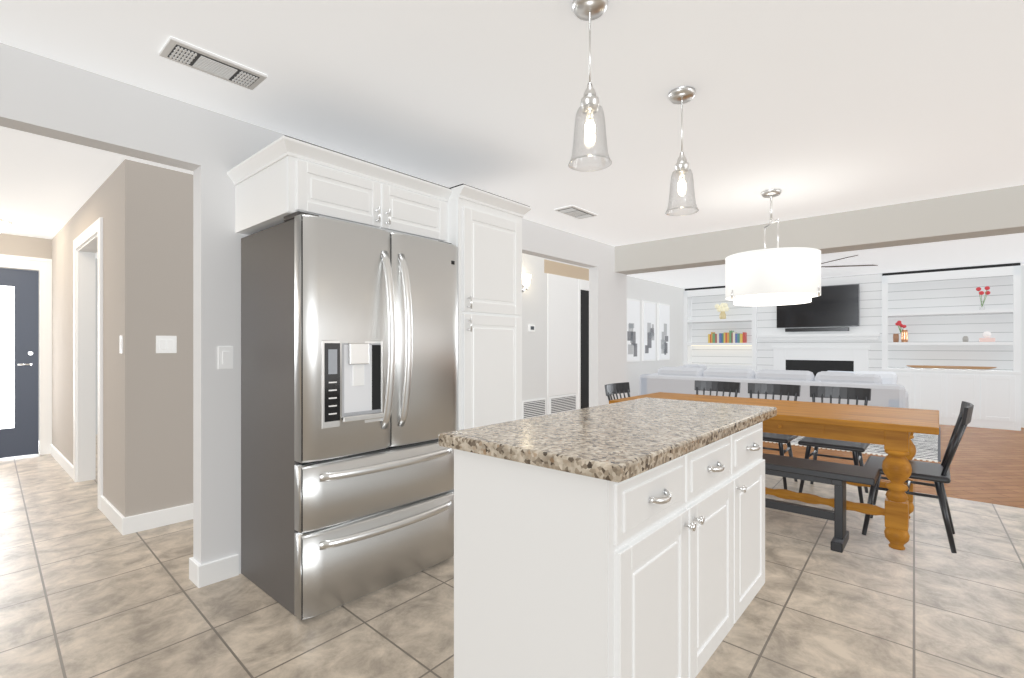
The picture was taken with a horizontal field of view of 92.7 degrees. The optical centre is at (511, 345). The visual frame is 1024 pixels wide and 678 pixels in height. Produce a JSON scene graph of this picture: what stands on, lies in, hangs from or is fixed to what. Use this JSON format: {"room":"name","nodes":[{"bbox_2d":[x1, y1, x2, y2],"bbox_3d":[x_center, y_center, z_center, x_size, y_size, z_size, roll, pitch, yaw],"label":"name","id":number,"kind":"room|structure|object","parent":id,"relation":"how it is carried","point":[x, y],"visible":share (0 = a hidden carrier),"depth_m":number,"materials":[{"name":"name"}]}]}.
{"room":"kitchen","nodes":[
{"label":"kitchen","id":0,"kind":"room"},
{"bbox_2d":[0,233,51,270],"bbox_3d":[-6.507,0.005,3.969,0.120,2.390,4.400,0,0,41],"label":"wall","id":1,"kind":"structure","parent":0,"point":[24,246],"depth_m":5.29,"materials":[{"name":"beige paint"}]},
{"bbox_2d":[0,254,51,457],"bbox_3d":[-5.523,0.117,5.037,0.104,2.164,1.124,0,0,41],"label":"front door","id":2,"kind":"structure","parent":1,"relation":"in","point":[18,362],"depth_m":5.30,"materials":[{"name":"blue"}]},
{"bbox_2d":[52,164,120,512],"bbox_3d":[-3.805,0.005,4.361,3.430,2.390,0.120,0,0,41],"label":"wall","id":3,"kind":"structure","parent":0,"point":[104,200],"depth_m":3.49,"materials":[{"name":"beige paint"}]},
{"bbox_2d":[50,444,72,478],"bbox_3d":[-4.524,1.145,4.900,1.638,0.109,0.016,0,0,41],"label":"baseboard","id":4,"kind":"structure","parent":3,"relation":"attached to","point":[65,464],"depth_m":4.81,"materials":[{"name":"white wood"}]},
{"bbox_2d":[73,217,102,509],"bbox_3d":[-3.412,0.130,4.005,1.210,2.139,0.138,0,0,41],"label":"door frame","id":5,"kind":"structure","parent":3,"relation":"attached to","point":[84,362],"depth_m":4.31,"materials":[{"name":"white wood"}]},
{"bbox_2d":[100,495,122,530],"bbox_3d":[-2.740,1.145,3.339,0.674,0.109,0.016,0,0,41],"label":"baseboard","id":6,"kind":"structure","parent":3,"relation":"attached to","point":[106,507],"depth_m":3.33,"materials":[{"name":"white wood"}]},
{"bbox_2d":[119,335,122,352],"bbox_3d":[-2.534,-0.010,3.162,0.070,0.116,0.009,0,0,41],"label":"switch plate","id":7,"kind":"object","parent":3,"relation":"attached to","point":[121,344],"visible":0.96,"depth_m":3.15,"materials":[{"name":"white plastic"}]},
{"bbox_2d":[121,159,192,516],"bbox_3d":[-1.756,0.005,4.006,0.120,2.390,2.285,0,0,41],"label":"wall","id":8,"kind":"structure","parent":0,"point":[156,300],"depth_m":3.23,"materials":[{"name":"beige paint"}]},
{"bbox_2d":[119,503,192,534],"bbox_3d":[-1.712,1.145,3.956,0.019,0.109,2.301,0,0,41],"label":"baseboard","id":9,"kind":"structure","parent":8,"relation":"attached to","point":[150,520],"depth_m":3.21,"materials":[{"name":"white wood"}]},
{"bbox_2d":[156,336,176,352],"bbox_3d":[-2.315,-0.010,3.269,0.009,0.116,0.116,0,0,41],"label":"switch plate","id":10,"kind":"object","parent":8,"relation":"attached to","point":[166,344],"visible":1,"depth_m":3.27,"materials":[{"name":"white plastic"}]},
{"bbox_2d":[0,43,626,573],"bbox_3d":[-1.527,0.005,2.666,0.270,2.390,9.000,0,0,41],"label":"wall","id":11,"kind":"structure","parent":0,"point":[58,101],"depth_m":2.47,"materials":[{"name":"white paint"}]},
{"bbox_2d":[189,554,238,581],"bbox_3d":[-1.096,1.145,3.148,0.016,0.109,1.706,0,0,41],"label":"baseboard","id":12,"kind":"structure","parent":11,"relation":"attached to","point":[209,573],"depth_m":2.47,"materials":[{"name":"white wood"}]},
{"bbox_2d":[218,346,232,368],"bbox_3d":[-1.474,0.060,2.514,0.009,0.116,0.070,0,0,41],"label":"light switch","id":13,"kind":"object","parent":11,"relation":"attached to","point":[225,357],"visible":1,"depth_m":2.51,"materials":[{"name":"white plastic"}]},
{"bbox_2d":[227,135,451,241],"bbox_3d":[-0.902,-0.748,2.658,0.670,0.316,0.961,0,0,41],"label":"upper cabinet","id":14,"kind":"object","parent":11,"relation":"attached to","point":[277,181],"visible":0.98,"depth_m":2.36,"materials":[{"name":"white wood"}]},
{"bbox_2d":[0,434,1023,677],"bbox_3d":[-1.171,1.225,2.155,12.600,0.050,8.700,0,0,41],"label":"floor","id":15,"kind":"structure","parent":0,"point":[88,589],"depth_m":2.23,"materials":[{"name":"beige tile"}]},
{"bbox_2d":[241,211,457,620],"bbox_3d":[-0.832,0.304,2.633,0.795,1.789,0.897,0,0,41],"label":"fridge","id":16,"kind":"object","parent":15,"relation":"on","point":[349,372],"visible":1,"depth_m":2.32,"materials":[{"name":"silver metal"}]},
{"bbox_2d":[448,184,531,489],"bbox_3d":[-0.349,0.141,3.224,0.755,2.117,0.608,0,0,41],"label":"pantry cabinet","id":17,"kind":"object","parent":15,"relation":"on","point":[485,232],"visible":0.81,"depth_m":2.94,"materials":[{"name":"white wood"}]},
{"bbox_2d":[454,413,776,677],"bbox_3d":[0.502,0.761,1.889,0.608,0.878,1.396,0,0,41],"label":"kitchen island","id":18,"kind":"object","parent":15,"relation":"on","point":[624,539],"depth_m":1.41,"materials":[{"name":"white wood"}]},
{"bbox_2d":[439,397,776,484],"bbox_3d":[0.490,0.301,1.903,0.650,0.042,1.470,0,0,41],"label":"island countertop","id":19,"kind":"structure","parent":18,"relation":"on","point":[608,442],"depth_m":1.54,"materials":[{"name":"beige stone"}]},
{"bbox_2d":[605,382,629,399],"bbox_3d":[1.155,0.776,4.418,0.527,0.852,0.440,0,0,41],"label":"end chair","id":20,"kind":"object","parent":15,"relation":"on","point":[616,389],"visible":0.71,"depth_m":4.59,"materials":[{"name":"black paint"}]},
{"bbox_2d":[695,380,740,396],"bbox_3d":[1.878,0.776,4.658,0.440,0.852,0.527,0,0,41],"label":"chair","id":21,"kind":"object","parent":15,"relation":"on","point":[720,386],"visible":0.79,"depth_m":4.83,"materials":[{"name":"black paint"}]},
{"bbox_2d":[609,392,938,549],"bbox_3d":[1.887,0.824,3.711,2.050,0.751,0.970,0,0,41],"label":"dining table","id":22,"kind":"object","parent":15,"relation":"on","point":[892,430],"visible":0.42,"depth_m":3.06,"materials":[{"name":"brown wood"}]},
{"bbox_2d":[748,383,800,489],"bbox_3d":[2.258,0.776,4.325,0.440,0.852,0.527,0,0,41],"label":"chair","id":23,"kind":"object","parent":15,"relation":"on","point":[773,390],"visible":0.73,"depth_m":4.38,"materials":[{"name":"black paint"}]},
{"bbox_2d":[763,453,879,552],"bbox_3d":[1.550,0.970,3.334,1.520,0.459,0.310,0,0,41],"label":"bench","id":24,"kind":"object","parent":15,"relation":"on","point":[838,476],"visible":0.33,"depth_m":2.97,"materials":[{"name":"black paint"}]},
{"bbox_2d":[798,386,870,502],"bbox_3d":[2.642,0.776,3.989,0.440,0.852,0.527,0,0,41],"label":"chair","id":25,"kind":"object","parent":15,"relation":"on","point":[857,449],"visible":0.77,"depth_m":3.99,"materials":[{"name":"black paint"}]},
{"bbox_2d":[862,401,973,552],"bbox_3d":[2.560,0.776,3.088,0.527,0.852,0.440,0,0,41],"label":"end chair","id":26,"kind":"object","parent":15,"relation":"on","point":[937,474],"visible":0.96,"depth_m":2.98,"materials":[{"name":"black paint"}]},
{"bbox_2d":[0,0,1023,288],"bbox_3d":[0.591,-1.215,4.167,12.600,0.050,14.050,0,0,41],"label":"ceiling","id":27,"kind":"structure","parent":0,"point":[810,108],"depth_m":2.35,"materials":[{"name":"white paint"}]},
{"bbox_2d":[0,219,12,232],"bbox_3d":[-4.934,-1.134,4.612,0.300,0.110,0.300,0,0,41],"label":"light","id":28,"kind":"object","parent":27,"relation":"attached to","point":[5,225],"visible":1,"depth_m":4.63,"materials":[{"name":"silver metal"}]},
{"bbox_2d":[159,36,266,89],"bbox_3d":[-1.253,-1.180,2.061,0.165,0.018,0.360,0,0,41],"label":"ceiling vent","id":29,"kind":"object","parent":27,"relation":"in","point":[189,55],"visible":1,"depth_m":2.03,"materials":[{"name":"white metal"}]},
{"bbox_2d":[554,205,596,218],"bbox_3d":[0.570,-1.180,4.325,0.190,0.018,0.400,0,0,41],"label":"ceiling vent","id":30,"kind":"object","parent":27,"relation":"in","point":[575,211],"visible":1,"depth_m":4.28,"materials":[{"name":"white metal"}]},
{"bbox_2d":[568,0,611,171],"bbox_3d":[0.270,-0.909,1.693,0.152,0.559,0.152,0,0,41],"label":"pendant light","id":31,"kind":"object","parent":27,"relation":"hanging from","point":[587,10],"visible":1,"depth_m":1.68,"materials":[{"name":"clear glass"}]},
{"bbox_2d":[665,86,698,215],"bbox_3d":[0.799,-0.909,2.296,0.152,0.559,0.152,0,0,41],"label":"pendant light","id":32,"kind":"object","parent":27,"relation":"hanging from","point":[683,95],"visible":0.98,"depth_m":2.28,"materials":[{"name":"clear glass"}]},
{"bbox_2d":[725,189,820,305],"bbox_3d":[2.002,-0.759,3.763,0.656,0.859,0.652,0,0,41],"label":"drum pendant light","id":33,"kind":"object","parent":27,"relation":"hanging from","point":[777,276],"visible":1,"depth_m":3.51,"materials":[{"name":"white fabric"}]},
{"bbox_2d":[615,185,1023,274],"bbox_3d":[3.930,-1.038,3.670,6.920,0.305,0.300,0,0,41],"label":"soffit","id":34,"kind":"structure","parent":27,"relation":"attached to","point":[994,212],"depth_m":4.29,"materials":[{"name":"grey paint"}]},
{"bbox_2d":[821,255,877,266],"bbox_3d":[3.631,-1.044,6.091,1.461,0.289,1.469,0,0,41],"label":"room ceiling fan","id":35,"kind":"object","parent":27,"relation":"hanging from","point":[845,265],"visible":0.19,"depth_m":5.86,"materials":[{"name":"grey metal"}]},
{"bbox_2d":[522,253,684,414],"bbox_3d":[1.423,0.005,7.759,0.120,2.390,7.550,0,0,41],"label":"wall","id":36,"kind":"structure","parent":0,"point":[534,347],"depth_m":6.56,"materials":[{"name":"white paint"}]},
{"bbox_2d":[522,274,530,291],"bbox_3d":[0.172,-0.785,6.123,0.150,0.210,0.120,0,0,41],"label":"light","id":37,"kind":"object","parent":36,"relation":"attached to","point":[526,279],"visible":0.75,"depth_m":6.08,"materials":[{"name":"white glass"}]},
{"bbox_2d":[528,325,534,331],"bbox_3d":[0.256,-0.230,6.315,0.024,0.090,0.120,0,0,41],"label":"thermostat","id":38,"kind":"object","parent":36,"relation":"attached to","point":[531,328],"visible":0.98,"depth_m":6.29,"materials":[{"name":"white plastic"}]},
{"bbox_2d":[522,398,545,418],"bbox_3d":[0.294,0.870,6.361,0.020,0.340,0.480,0,0,41],"label":"air vent","id":39,"kind":"object","parent":36,"relation":"in","point":[534,408],"visible":0.67,"depth_m":6.34,"materials":[{"name":"white metal"}]},
{"bbox_2d":[544,259,588,414],"bbox_3d":[0.900,0.019,7.054,0.020,2.359,1.400,0,0,41],"label":"door","id":40,"kind":"structure","parent":36,"relation":"in","point":[567,329],"depth_m":6.94,"materials":[{"name":"white wood"}]},
{"bbox_2d":[550,394,575,413],"bbox_3d":[0.725,0.870,6.854,0.020,0.340,0.630,0,0,41],"label":"air vent","id":41,"kind":"object","parent":40,"relation":"attached to","point":[559,404],"visible":0.69,"depth_m":6.83,"materials":[{"name":"white metal"}]},
{"bbox_2d":[627,299,639,361],"bbox_3d":[2.071,-0.265,8.381,0.034,1.070,0.500,0,0,41],"label":"picture frame","id":42,"kind":"object","parent":36,"relation":"attached to","point":[633,330],"visible":0.81,"depth_m":8.37,"materials":[{"name":"white paper"}]},
{"bbox_2d":[642,301,655,360],"bbox_3d":[2.486,-0.265,8.855,0.034,1.070,0.500,0,0,41],"label":"picture frame","id":43,"kind":"object","parent":36,"relation":"attached to","point":[648,331],"visible":1,"depth_m":8.80,"materials":[{"name":"white paper"}]},
{"bbox_2d":[657,303,669,359],"bbox_3d":[2.901,-0.265,9.329,0.034,1.070,0.500,0,0,41],"label":"picture frame","id":44,"kind":"object","parent":36,"relation":"attached to","point":[663,331],"visible":1,"depth_m":9.28,"materials":[{"name":"white paper"}]},
{"bbox_2d":[716,265,1023,427],"bbox_3d":[6.846,0.005,7.896,8.100,2.390,0.200,0,0,41],"label":"wall","id":45,"kind":"structure","parent":0,"point":[1022,346],"depth_m":7.18,"materials":[{"name":"white paint"}]},
{"bbox_2d":[763,424,1023,507],"bbox_3d":[3.457,1.225,7.440,12.600,0.050,5.350,0,0,41],"label":"floor","id":46,"kind":"structure","parent":0,"point":[986,465],"depth_m":5.03,"materials":[{"name":"brown wood"}]},
{"bbox_2d":[683,286,756,372],"bbox_3d":[4.201,0.007,9.782,1.385,2.386,0.435,0,0,41],"label":"built-in shelf","id":47,"kind":"object","parent":46,"relation":"on","point":[702,320],"visible":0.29,"depth_m":9.96,"materials":[{"name":"white wood"}]},
{"bbox_2d":[715,303,728,318],"bbox_3d":[4.207,-0.698,9.755,0.290,0.334,0.189,0,0,41],"label":"vase","id":48,"kind":"object","parent":47,"relation":"in","point":[722,308],"visible":0.98,"depth_m":9.70,"materials":[{"name":"beige ceramic"}]},
{"bbox_2d":[708,331,746,342],"bbox_3d":[4.300,-0.183,9.769,0.699,0.245,0.176,0,0,41],"label":"books","id":49,"kind":"object","parent":47,"relation":"in","point":[730,337],"visible":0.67,"depth_m":9.68,"materials":[{"name":"multicoloured paper"}]},
{"bbox_2d":[757,273,881,375],"bbox_3d":[5.331,0.007,8.587,1.880,2.386,0.745,0,0,41],"label":"fireplace surround","id":50,"kind":"object","parent":46,"relation":"on","point":[855,348],"visible":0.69,"depth_m":8.41,"materials":[{"name":"white wood"}]},
{"bbox_2d":[777,284,859,331],"bbox_3d":[5.328,-0.645,8.546,1.240,0.780,0.079,0,0,41],"label":"wall-mounted tv","id":51,"kind":"object","parent":50,"relation":"attached to","point":[835,308],"visible":0.92,"depth_m":8.42,"materials":[{"name":"black"}]},
{"bbox_2d":[765,427,940,461],"bbox_3d":[4.101,1.192,7.189,3.324,0.014,2.880,0,0,41],"label":"living room rug","id":52,"kind":"object","parent":46,"relation":"on","point":[928,446],"visible":0.15,"depth_m":5.71,"materials":[{"name":"white fabric"}]},
{"bbox_2d":[640,364,908,407],"bbox_3d":[3.977,0.750,7.549,3.360,0.872,2.040,0,0,41],"label":"sectional sofa","id":53,"kind":"object","parent":52,"relation":"on","point":[887,390],"visible":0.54,"depth_m":6.60,"materials":[{"name":"grey fabric"}]},
{"bbox_2d":[882,263,1020,430],"bbox_3d":[6.735,0.007,7.564,1.570,2.386,0.435,0,0,41],"label":"built-in shelf","id":54,"kind":"object","parent":46,"relation":"on","point":[938,313],"visible":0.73,"depth_m":7.49,"materials":[{"name":"white wood"}]},
{"bbox_2d":[893,321,907,341],"bbox_3d":[6.306,-0.238,7.920,0.194,0.355,0.145,0,0,41],"label":"copper vase","id":55,"kind":"object","parent":54,"relation":"in","point":[904,335],"visible":0.94,"depth_m":7.88,"materials":[{"name":"brown metal"}]},
{"bbox_2d":[906,365,996,368],"bbox_3d":[6.743,0.328,7.520,1.050,0.038,0.210,0,0,41],"label":"wood tray","id":56,"kind":"object","parent":54,"relation":"in","point":[948,367],"visible":1,"depth_m":7.45,"materials":[{"name":"brown wood"}]},
{"bbox_2d":[962,336,968,341],"bbox_3d":[6.879,-0.106,7.401,0.068,0.090,0.068,0,0,26],"label":"figurine","id":57,"kind":"object","parent":54,"relation":"in","point":[965,338],"depth_m":7.38,"materials":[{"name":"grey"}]},
{"bbox_2d":[976,286,989,309],"bbox_3d":[7.023,-0.709,7.274,0.160,0.355,0.118,0,0,41],"label":"bud vase","id":58,"kind":"object","parent":54,"relation":"in","point":[986,288],"visible":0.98,"depth_m":7.26,"materials":[{"name":"clear glass"}]},
{"bbox_2d":[979,331,994,341],"bbox_3d":[7.062,-0.141,7.255,0.170,0.159,0.120,0,0,41],"label":"figurine","id":59,"kind":"object","parent":54,"relation":"in","point":[987,334],"depth_m":7.22,"materials":[{"name":"pink"}]}
]}

